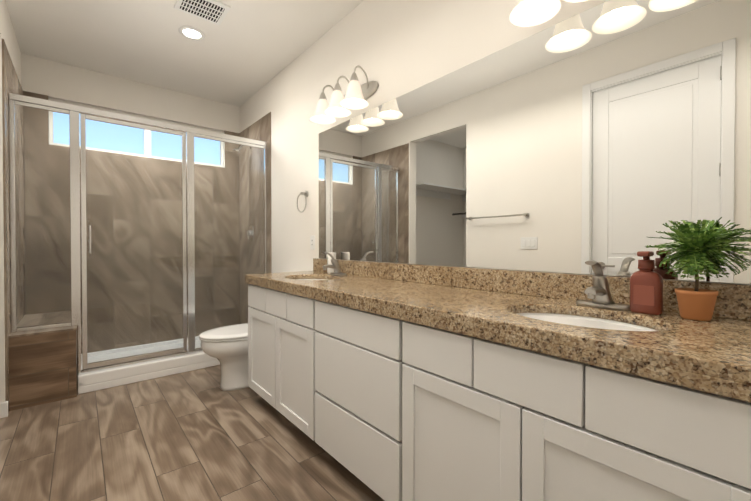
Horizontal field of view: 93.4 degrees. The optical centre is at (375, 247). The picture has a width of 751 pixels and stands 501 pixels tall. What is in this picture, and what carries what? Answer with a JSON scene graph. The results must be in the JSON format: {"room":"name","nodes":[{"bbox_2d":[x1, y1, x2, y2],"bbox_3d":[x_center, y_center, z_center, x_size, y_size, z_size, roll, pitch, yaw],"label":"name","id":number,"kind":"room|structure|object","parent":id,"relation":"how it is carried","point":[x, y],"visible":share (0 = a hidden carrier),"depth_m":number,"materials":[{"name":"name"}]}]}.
{"room":"bathroom","nodes":[
{"label":"bathroom","id":0,"kind":"room"},
{"bbox_2d":[0,0,20,402],"bbox_3d":[-2.505,-0.285,2.319,0.120,2.740,2.020,0,1,-40],"label":"wall","id":1,"kind":"structure","parent":0,"point":[7,35],"depth_m":2.26,"materials":[{"name":"paint"}]},
{"bbox_2d":[0,401,7,417],"bbox_3d":[-1.169,1.052,0.901,3.594,0.095,4.550,0,1,-40],"label":"baseboard","id":2,"kind":"structure","parent":1,"relation":"attached to","point":[3,409],"depth_m":2.26,"materials":[{"name":"white wood"}]},
{"bbox_2d":[2,39,24,413],"bbox_3d":[-2.701,-0.128,2.655,0.010,2.420,0.995,0,1,-40],"label":"wall tile","id":3,"kind":"structure","parent":1,"relation":"attached to","point":[11,82],"depth_m":2.41,"materials":[{"name":"brown tile"}]},
{"bbox_2d":[21,53,239,167],"bbox_3d":[-2.361,-1.291,3.667,1.844,0.755,0.120,0,1,-40],"label":"wall","id":4,"kind":"structure","parent":0,"point":[60,81],"depth_m":3.48,"materials":[{"name":"paint"}]},
{"bbox_2d":[5,0,363,106],"bbox_3d":[-1.352,-1.672,1.092,3.834,0.060,5.360,0,1,-40],"label":"ceiling","id":5,"kind":"structure","parent":0,"point":[244,51],"depth_m":2.81,"materials":[{"name":"paint"}]},
{"bbox_2d":[178,26,204,40],"bbox_3d":[-1.417,-1.652,2.733,0.184,0.012,0.184,0,1,-40],"label":"recessed light","id":6,"kind":"object","parent":5,"relation":"in","point":[191,33],"visible":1,"depth_m":2.73,"materials":[{"name":"white glass"}]},
{"bbox_2d":[174,0,230,24],"bbox_3d":[-1.188,-1.643,2.429,0.300,0.022,0.255,0,1,-40],"label":"ceiling vent","id":7,"kind":"object","parent":5,"relation":"in","point":[214,11],"visible":0.96,"depth_m":2.43,"materials":[{"name":"white plastic"}]},
{"bbox_2d":[0,364,384,500],"bbox_3d":[-1.352,1.128,1.120,3.834,0.060,5.360,0,1,-40],"label":"floor","id":8,"kind":"structure","parent":0,"point":[197,435],"depth_m":1.90,"materials":[{"name":"brown tile"}]},
{"bbox_2d":[9,311,76,410],"bbox_3d":[-2.588,0.831,2.806,0.344,0.500,0.924,0,1,-40],"label":"shower bench","id":9,"kind":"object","parent":8,"relation":"on","point":[42,366],"depth_m":2.46,"materials":[{"name":"tile"}]},
{"bbox_2d":[78,336,219,393],"bbox_3d":[-1.903,1.005,3.411,1.476,0.138,0.873,0,1,-40],"label":"shower pan","id":10,"kind":"object","parent":8,"relation":"on","point":[110,378],"visible":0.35,"depth_m":2.98,"materials":[{"name":"white plastic"}]},
{"bbox_2d":[9,93,267,373],"bbox_3d":[-1.788,-0.058,2.994,1.820,1.996,0.110,0,1,-40],"label":"shower enclosure","id":11,"kind":"object","parent":10,"relation":"on","point":[188,134],"visible":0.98,"depth_m":2.72,"materials":[{"name":"clear glass"}]},
{"bbox_2d":[199,323,248,390],"bbox_3d":[-0.995,0.686,2.868,0.793,0.788,0.456,0,1,-40],"label":"toilet","id":12,"kind":"object","parent":8,"relation":"on","point":[226,347],"visible":0.29,"depth_m":2.67,"materials":[{"name":"white ceramic"}]},
{"bbox_2d":[245,274,750,500],"bbox_3d":[0.106,0.659,1.725,0.570,0.864,2.540,0,1,-40],"label":"bathroom vanity","id":13,"kind":"object","parent":8,"relation":"on","point":[397,382],"depth_m":1.05,"materials":[{"name":"white paint"}]},
{"bbox_2d":[245,270,750,373],"bbox_3d":[0.106,0.231,1.721,0.570,0.063,2.540,0,1,-40],"label":"countertop","id":14,"kind":"structure","parent":13,"relation":"on","point":[719,343],"depth_m":1.05,"materials":[{"name":"brown stone"}]},
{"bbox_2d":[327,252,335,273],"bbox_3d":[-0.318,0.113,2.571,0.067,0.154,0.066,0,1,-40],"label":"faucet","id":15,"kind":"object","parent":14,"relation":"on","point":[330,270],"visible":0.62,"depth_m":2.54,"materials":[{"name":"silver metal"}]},
{"bbox_2d":[322,252,346,275],"bbox_3d":[-0.292,0.110,2.420,0.150,0.163,0.166,0,1,-40],"label":"faucet","id":16,"kind":"object","parent":14,"relation":"on","point":[335,266],"visible":1,"depth_m":2.41,"materials":[{"name":"silver metal"}]},
{"bbox_2d":[576,260,629,310],"bbox_3d":[0.743,0.122,1.181,0.150,0.163,0.166,0,1,-40],"label":"faucet","id":17,"kind":"object","parent":14,"relation":"on","point":[598,293],"visible":1,"depth_m":1.17,"materials":[{"name":"silver metal"}]},
{"bbox_2d":[630,251,662,314],"bbox_3d":[0.843,0.108,1.105,0.067,0.193,0.080,0,1,-40],"label":"soap bottle","id":18,"kind":"object","parent":14,"relation":"on","point":[646,288],"visible":1,"depth_m":1.09,"materials":[{"name":"brown plastic"}]},
{"bbox_2d":[645,217,750,320],"bbox_3d":[0.917,0.060,1.015,0.211,0.291,0.250,0,1,-40],"label":"potted plant","id":19,"kind":"object","parent":14,"relation":"on","point":[696,303],"visible":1,"depth_m":0.99,"materials":[{"name":"green plant"}]},
{"bbox_2d":[240,0,750,284],"bbox_3d":[0.072,-0.284,2.297,0.120,2.740,5.360,0,1,-40],"label":"wall","id":20,"kind":"structure","parent":0,"point":[394,49],"depth_m":2.44,"materials":[{"name":"paint"}]},
{"bbox_2d":[239,112,271,323],"bbox_3d":[-1.327,-0.140,3.872,0.010,2.420,0.890,0,1,-40],"label":"wall tile","id":21,"kind":"structure","parent":20,"relation":"attached to","point":[259,129],"depth_m":3.86,"materials":[{"name":"brown tile"}]},
{"bbox_2d":[233,145,251,155],"bbox_3d":[-1.449,-1.070,3.845,0.197,0.156,0.092,0,1,-40],"label":"shower head","id":22,"kind":"object","parent":21,"relation":"attached to","point":[237,151],"depth_m":3.80},
{"bbox_2d":[246,225,253,240],"bbox_3d":[-1.394,-0.161,3.901,0.053,0.170,0.170,0,1,-40],"label":"shower valve","id":23,"kind":"object","parent":21,"relation":"attached to","point":[250,234],"depth_m":3.88,"materials":[{"name":"silver metal"}]},
{"bbox_2d":[297,191,307,212],"bbox_3d":[-0.601,-0.384,2.959,0.061,0.188,0.165,0,1,-40],"label":"towel ring","id":24,"kind":"object","parent":20,"relation":"attached to","point":[305,193],"visible":1,"depth_m":2.95,"materials":[{"name":"silver metal"}]},
{"bbox_2d":[310,235,314,249],"bbox_3d":[-0.516,-0.041,2.902,0.008,0.116,0.072,0,1,-40],"label":"electrical outlet plate","id":25,"kind":"object","parent":20,"relation":"attached to","point":[312,242],"visible":1,"depth_m":2.90,"materials":[{"name":"white plastic"}]},
{"bbox_2d":[310,65,377,123],"bbox_3d":[-0.225,-1.020,2.361,0.243,0.256,0.546,0,1,-40],"label":"sconce","id":26,"kind":"object","parent":20,"relation":"attached to","point":[355,96],"visible":1,"depth_m":2.30,"materials":[{"name":"white glass"}]},
{"bbox_2d":[313,258,750,317],"bbox_3d":[0.317,0.147,1.896,0.021,0.100,2.540,0,1,-40],"label":"backsplash","id":27,"kind":"structure","parent":20,"relation":"attached to","point":[732,300],"depth_m":1.47,"materials":[{"name":"brown stone"}]},
{"bbox_2d":[319,0,750,283],"bbox_3d":[0.351,-0.400,1.864,0.005,0.990,2.500,0,1,-40],"label":"mirror","id":28,"kind":"object","parent":20,"relation":"attached to","point":[610,137],"visible":1,"depth_m":1.39,"materials":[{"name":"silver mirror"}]},
{"bbox_2d":[509,0,587,26],"bbox_3d":[0.741,-1.008,1.206,0.243,0.256,0.546,0,1,-40],"label":"sconce","id":29,"kind":"object","parent":20,"relation":"attached to","point":[526,13],"visible":1,"depth_m":1.37,"materials":[{"name":"white glass"}]},
{"bbox_3d":[-2.361,0.079,3.681,1.844,1.985,0.120,0,1,-40],"label":"wall","id":30,"kind":"structure","parent":0,"visible":0},
{"bbox_2d":[23,91,239,363],"bbox_3d":[-2.342,-0.138,3.656,1.844,2.420,0.080,0,1,-40],"label":"wall tile","id":31,"kind":"structure","parent":30,"relation":"attached to","point":[137,270],"depth_m":3.52,"materials":[{"name":"brown tile"}]},
{"bbox_2d":[49,98,223,167],"bbox_3d":[-2.362,-1.135,3.666,1.498,0.425,0.054,0,1,-40],"label":"window","id":32,"kind":"structure","parent":30,"relation":"in","point":[147,144],"depth_m":3.63,"materials":[{"name":"white plastic"}]}
]}

